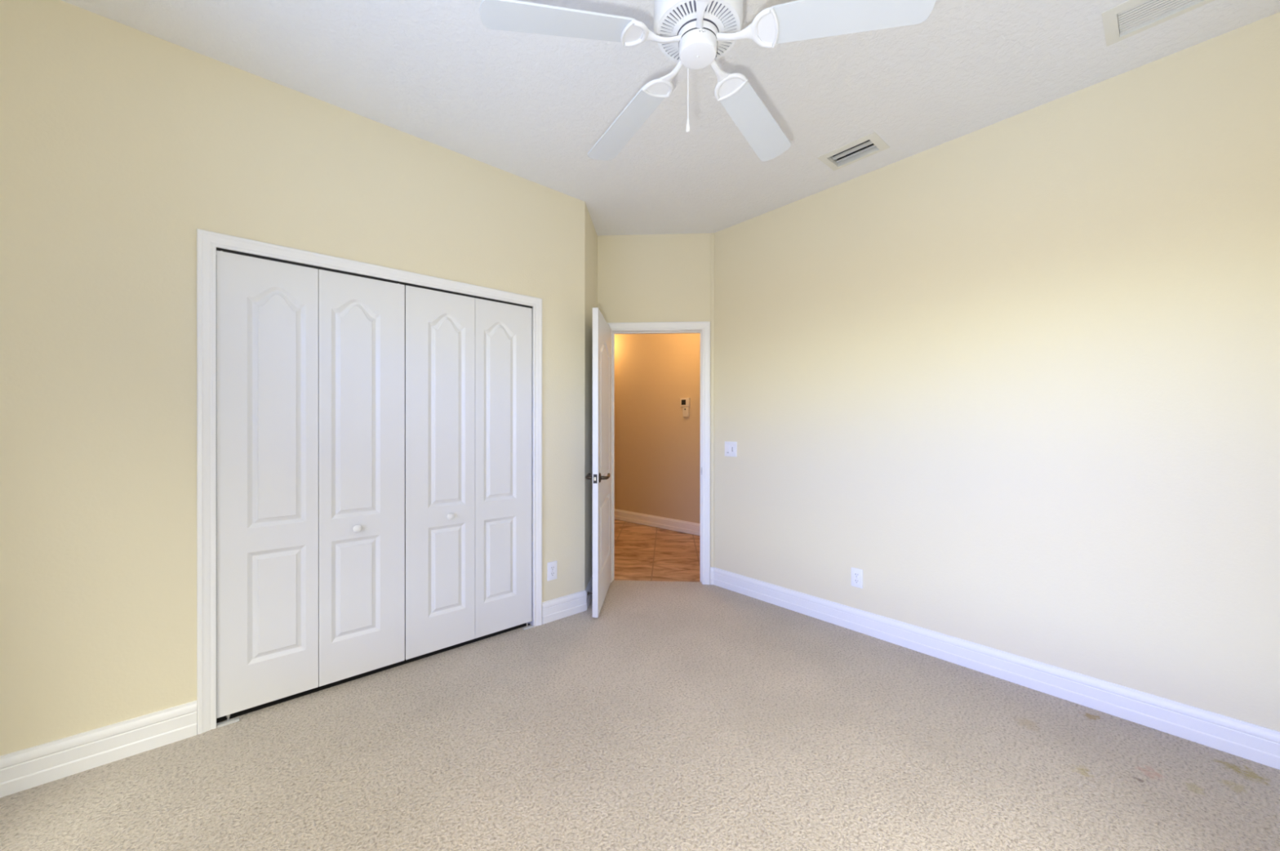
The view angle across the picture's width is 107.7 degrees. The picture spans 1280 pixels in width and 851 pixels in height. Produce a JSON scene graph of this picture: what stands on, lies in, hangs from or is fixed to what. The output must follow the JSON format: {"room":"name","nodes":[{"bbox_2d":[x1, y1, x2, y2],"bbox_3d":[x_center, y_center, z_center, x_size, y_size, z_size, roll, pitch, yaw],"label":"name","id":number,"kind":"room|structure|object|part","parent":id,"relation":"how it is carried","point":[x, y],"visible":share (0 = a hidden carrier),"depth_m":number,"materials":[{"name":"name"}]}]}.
{"room":"empty bedroom","nodes":[
{"label":"empty bedroom","id":0,"kind":"room"},
{"bbox_2d":[0,0,584,755],"bbox_3d":[-1.665,-0.087,2.664,2.712,2.948,0.800,0,0,-42],"label":"wall","id":1,"kind":"structure","parent":0,"point":[119,142],"depth_m":1.86,"materials":[{"name":"beige paint"}]},
{"bbox_2d":[0,699,196,797],"bbox_3d":[-2.084,1.219,1.747,0.624,0.138,0.016,0,0,-42],"label":"baseboard","id":2,"kind":"structure","parent":1,"relation":"attached to","point":[26,768],"depth_m":1.76,"materials":[{"name":"white paint"}]},
{"bbox_2d":[196,228,542,733],"bbox_3d":[-1.243,0.234,2.493,1.625,2.108,0.017,0,0,-42],"label":"trim","id":3,"kind":"structure","parent":1,"relation":"attached to","point":[207,242],"depth_m":1.98,"materials":[{"name":"white paint"}]},
{"bbox_2d":[216,247,532,308],"bbox_3d":[-1.268,-0.759,2.520,1.504,0.022,0.049,0,0,-42],"label":"track","id":4,"kind":"object","parent":1,"relation":"attached to","point":[217,248],"visible":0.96,"depth_m":2.36,"materials":[{"name":"black"}]},
{"bbox_2d":[216,250,404,727],"bbox_3d":[-1.536,0.269,2.251,0.744,2.036,0.057,0,0,-42],"label":"door","id":5,"kind":"structure","parent":4,"relation":"hanging from","point":[310,362],"depth_m":2.21,"materials":[{"name":"white paint"}]},
{"bbox_3d":[-1.688,0.253,2.134,0.362,2.003,0.030,0,0,-42],"label":"panel","id":6,"kind":"part","parent":5,"relation":"part of","materials":[{"name":"white paint"}]},
{"bbox_3d":[-1.415,0.515,2.339,0.038,0.038,0.027,0,0,-42],"label":"knob","id":7,"kind":"part","parent":5,"relation":"part of","materials":[{"name":"white"}]},
{"bbox_3d":[-1.409,0.252,2.382,0.380,2.003,0.030,0,0,-42],"label":"panel","id":8,"kind":"part","parent":5,"relation":"part of","materials":[{"name":"white paint"}]},
{"bbox_2d":[404,284,534,659],"bbox_3d":[-0.971,0.269,2.753,0.756,2.036,0.057,0,0,-42],"label":"door","id":9,"kind":"structure","parent":4,"relation":"hanging from","point":[468,360],"depth_m":2.71,"materials":[{"name":"white paint"}]},
{"bbox_3d":[-1.122,0.252,2.637,0.377,2.003,0.030,0,0,-42],"label":"panel","id":10,"kind":"part","parent":9,"relation":"part of","materials":[{"name":"white paint"}]},
{"bbox_3d":[-1.073,0.515,2.643,0.038,0.038,0.027,0,0,-42],"label":"knob","id":11,"kind":"part","parent":9,"relation":"part of","materials":[{"name":"white"}]},
{"bbox_3d":[-0.842,0.252,2.886,0.368,2.003,0.030,0,0,-42],"label":"panel","id":12,"kind":"part","parent":9,"relation":"part of","materials":[{"name":"white paint"}]},
{"bbox_2d":[528,306,533,625],"bbox_3d":[-1.291,0.259,2.542,1.533,2.058,0.120,0,0,-42],"label":"trim","id":13,"kind":"structure","parent":1,"relation":"attached to","point":[531,621],"depth_m":3.02,"materials":[{"name":"white paint"}]},
{"bbox_2d":[547,560,557,580],"bbox_3d":[-0.579,0.959,3.091,0.072,0.120,0.009,0,0,-42],"label":"wall outlet","id":14,"kind":"object","parent":1,"relation":"attached to","point":[552,566],"visible":1,"depth_m":3.09,"materials":[{"name":"white plastic"}]},
{"bbox_2d":[550,564,555,569],"bbox_3d":[-0.577,0.940,3.089,0.034,0.029,0.004,0,0,-42],"label":"receptacle","id":15,"kind":"object","parent":14,"relation":"attached to","point":[552,566],"depth_m":3.09,"materials":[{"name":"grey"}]},
{"bbox_2d":[542,590,586,623],"bbox_3d":[-0.505,1.218,3.151,0.347,0.138,0.016,0,0,-42],"label":"baseboard","id":16,"kind":"structure","parent":1,"relation":"attached to","point":[557,608],"depth_m":3.14,"materials":[{"name":"white paint"}]},
{"bbox_2d":[584,201,597,589],"bbox_3d":[-0.437,-0.137,3.599,0.141,2.848,0.659,0,0,3],"label":"wall","id":17,"kind":"structure","parent":0,"point":[590,234],"depth_m":3.41,"materials":[{"name":"beige paint"}]},
{"bbox_2d":[584,574,592,608],"bbox_3d":[-0.361,1.218,3.557,0.018,0.138,0.595,0,0,3],"label":"baseboard","id":18,"kind":"structure","parent":17,"relation":"attached to","point":[588,588],"depth_m":3.39,"materials":[{"name":"white paint"}]},
{"bbox_2d":[0,519,1279,850],"bbox_3d":[-0.479,1.337,3.377,5.430,0.100,7.320,0,0,-42],"label":"floor","id":19,"kind":"structure","parent":0,"point":[681,715],"depth_m":1.79,"materials":[{"name":"beige carpet"}]},
{"bbox_2d":[597,232,711,566],"bbox_3d":[0.129,-0.137,3.885,1.057,2.848,0.120,0,0,3],"label":"wall","id":20,"kind":"structure","parent":0,"point":[642,277],"depth_m":3.82,"materials":[{"name":"beige paint"}]},
{"bbox_2d":[585,307,611,617],"bbox_3d":[-0.274,0.245,3.461,0.165,2.048,0.759,0,0,3],"label":"door","id":21,"kind":"structure","parent":20,"relation":"attached to","point":[601,477],"depth_m":3.28,"materials":[{"name":"white paint"}]},
{"bbox_3d":[-0.340,0.352,3.203,0.064,0.066,0.154,0,0,3],"label":"lever handle","id":22,"kind":"part","parent":21,"relation":"part of","materials":[{"name":"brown metal"}]},
{"bbox_3d":[-0.296,0.352,3.094,0.025,0.060,0.002,0,0,3],"label":"latch plate","id":23,"kind":"part","parent":21,"relation":"part of","materials":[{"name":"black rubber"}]},
{"bbox_3d":[-0.239,0.352,3.197,0.064,0.066,0.154,0,0,3],"label":"lever handle","id":24,"kind":"part","parent":21,"relation":"part of","materials":[{"name":"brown metal"}]},
{"bbox_2d":[607,321,710,584],"bbox_3d":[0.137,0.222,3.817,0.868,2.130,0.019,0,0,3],"label":"trim","id":25,"kind":"structure","parent":20,"relation":"attached to","point":[705,326],"depth_m":3.79,"materials":[{"name":"white paint"}]},
{"bbox_2d":[710,566,714,584],"bbox_3d":[0.587,1.218,3.792,0.031,0.138,0.017,0,0,4],"label":"baseboard","id":26,"kind":"structure","parent":20,"relation":"attached to","point":[711,567],"depth_m":3.79,"materials":[{"name":"white paint"}]},
{"bbox_2d":[711,232,714,566],"bbox_3d":[0.588,-0.206,3.796,0.024,2.709,0.009,0,0,3],"label":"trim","id":27,"kind":"structure","parent":20,"relation":"attached to","point":[712,233],"depth_m":3.79,"materials":[{"name":"beige paint"}]},
{"bbox_2d":[614,333,700,523],"bbox_3d":[0.308,-0.091,5.901,4.900,2.750,0.100,0,0,43],"label":"wall","id":28,"kind":"structure","parent":0,"point":[657,447],"depth_m":5.92,"materials":[{"name":"beige paint"}]},
{"bbox_2d":[614,508,699,535],"bbox_3d":[0.268,1.215,5.859,4.700,0.138,0.016,0,0,43],"label":"baseboard","id":29,"kind":"structure","parent":28,"relation":"attached to","point":[682,526],"depth_m":5.88,"materials":[{"name":"white paint"}]},
{"bbox_2d":[680,397,690,406],"bbox_3d":[0.541,-0.278,5.599,0.132,0.104,0.031,0,0,43],"label":"thermostat","id":30,"kind":"object","parent":28,"relation":"attached to","point":[684,402],"visible":1,"depth_m":5.58,"materials":[{"name":"beige plastic"}]},
{"bbox_2d":[682,406,689,416],"bbox_3d":[0.550,-0.164,5.590,0.084,0.117,0.031,0,0,43],"label":"wall control","id":31,"kind":"object","parent":28,"relation":"attached to","point":[686,410],"visible":1,"depth_m":5.58,"materials":[{"name":"beige plastic"}]},
{"bbox_2d":[61,0,1279,235],"bbox_3d":[0.019,-1.619,1.682,3.924,0.120,4.133,0,0,-42],"label":"ceiling","id":32,"kind":"structure","parent":0,"point":[532,107],"depth_m":2.08,"materials":[{"name":"white paint"}]},
{"bbox_2d":[480,0,936,161],"bbox_3d":[0.182,-1.259,1.516,1.248,0.599,1.243,0,0,-42],"label":"ceiling fan","id":33,"kind":"object","parent":32,"relation":"hanging from","point":[694,34],"visible":1,"depth_m":1.42,"materials":[{"name":"white plastic"}]},
{"bbox_3d":[-0.230,-1.175,1.364,0.453,0.006,0.133,-6,13,-16],"label":"blade","id":34,"kind":"part","parent":33,"relation":"part of","materials":[{"name":"white wood"}]},
{"bbox_3d":[-0.055,-1.175,1.837,0.133,0.006,0.453,-13,1,-34],"label":"blade","id":35,"kind":"part","parent":33,"relation":"part of","materials":[{"name":"white wood"}]},
{"bbox_3d":[0.157,-0.982,1.530,0.013,0.046,0.013,0,0,-42],"label":"pull knob","id":36,"kind":"part","parent":33,"relation":"part of","materials":[{"name":"white plastic"}]},
{"bbox_3d":[0.157,-1.093,1.530,0.003,0.185,0.003,0,0,26],"label":"pull chain","id":37,"kind":"part","parent":33,"relation":"part of","materials":[{"name":"white metal"}]},
{"bbox_2d":[657,0,739,62],"bbox_3d":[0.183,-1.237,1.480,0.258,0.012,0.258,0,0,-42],"label":"motor housing","id":38,"kind":"object","parent":33,"relation":"attached to","point":[674,16],"depth_m":1.43,"materials":[{"name":"white metal"}]},
{"bbox_3d":[0.449,-1.175,1.817,0.133,0.006,0.453,-13,-14,36],"label":"blade","id":39,"kind":"part","parent":33,"relation":"part of","materials":[{"name":"white wood"}]},
{"bbox_3d":[0.586,-1.174,1.332,0.453,0.006,0.133,7,-9,20],"label":"blade","id":40,"kind":"part","parent":33,"relation":"part of","materials":[{"name":"white wood"}]},
{"bbox_2d":[817,131,889,170],"bbox_3d":[1.216,-1.610,2.672,0.208,0.119,0.322,0,0,-42],"label":"ceiling vent","id":41,"kind":"object","parent":32,"relation":"in","point":[869,144],"visible":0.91,"depth_m":2.68,"materials":[{"name":"white metal"}]},
{"bbox_3d":[1.208,-1.569,2.666,0.039,0.008,0.233,0,0,-42],"label":"blade","id":42,"kind":"part","parent":41,"relation":"part of","materials":[{"name":"grey metal"}]},
{"bbox_3d":[1.244,-1.568,2.698,0.025,0.008,0.233,0,0,-42],"label":"blade","id":43,"kind":"part","parent":41,"relation":"part of","materials":[{"name":"grey metal"}]},
{"bbox_2d":[1101,0,1214,46],"bbox_3d":[2.033,-1.608,1.616,0.232,0.119,0.610,0,0,-42],"label":"ceiling vent","id":44,"kind":"object","parent":32,"relation":"in","point":[1130,18],"visible":0.98,"depth_m":1.78,"materials":[{"name":"white metal"}]},
{"bbox_2d":[714,12,1279,730],"bbox_3d":[1.714,-0.135,2.639,0.120,2.848,3.307,0,0,-42],"label":"wall","id":45,"kind":"structure","parent":0,"point":[1019,375],"depth_m":2.26,"materials":[{"name":"beige paint"}]},
{"bbox_2d":[724,440,737,456],"bbox_3d":[0.709,0.185,3.668,0.016,0.117,0.116,0,0,-42],"label":"light switch","id":46,"kind":"object","parent":45,"relation":"attached to","point":[731,447],"visible":1,"depth_m":3.67,"materials":[{"name":"white plastic"}]},
{"bbox_2d":[851,567,862,588],"bbox_3d":[1.363,0.957,2.939,0.010,0.117,0.072,0,0,-41],"label":"wall outlet","id":47,"kind":"object","parent":45,"relation":"attached to","point":[856,573],"visible":1,"depth_m":2.93,"materials":[{"name":"white plastic"}]},
{"bbox_2d":[853,577,859,583],"bbox_3d":[1.361,0.976,2.937,0.004,0.029,0.034,0,0,-42],"label":"receptacle","id":48,"kind":"object","parent":47,"relation":"attached to","point":[856,580],"depth_m":2.94,"materials":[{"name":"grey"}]},
{"bbox_2d":[853,572,859,577],"bbox_3d":[1.361,0.937,2.937,0.004,0.029,0.034,0,0,-42],"label":"receptacle","id":49,"kind":"object","parent":47,"relation":"attached to","point":[855,574],"depth_m":2.94,"materials":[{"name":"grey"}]},
{"bbox_2d":[713,566,1279,769],"bbox_3d":[1.639,1.220,2.621,0.016,0.138,3.137,0,0,-42],"label":"baseboard","id":50,"kind":"structure","parent":45,"relation":"attached to","point":[1260,744],"depth_m":2.25,"materials":[{"name":"white paint"}]}
]}

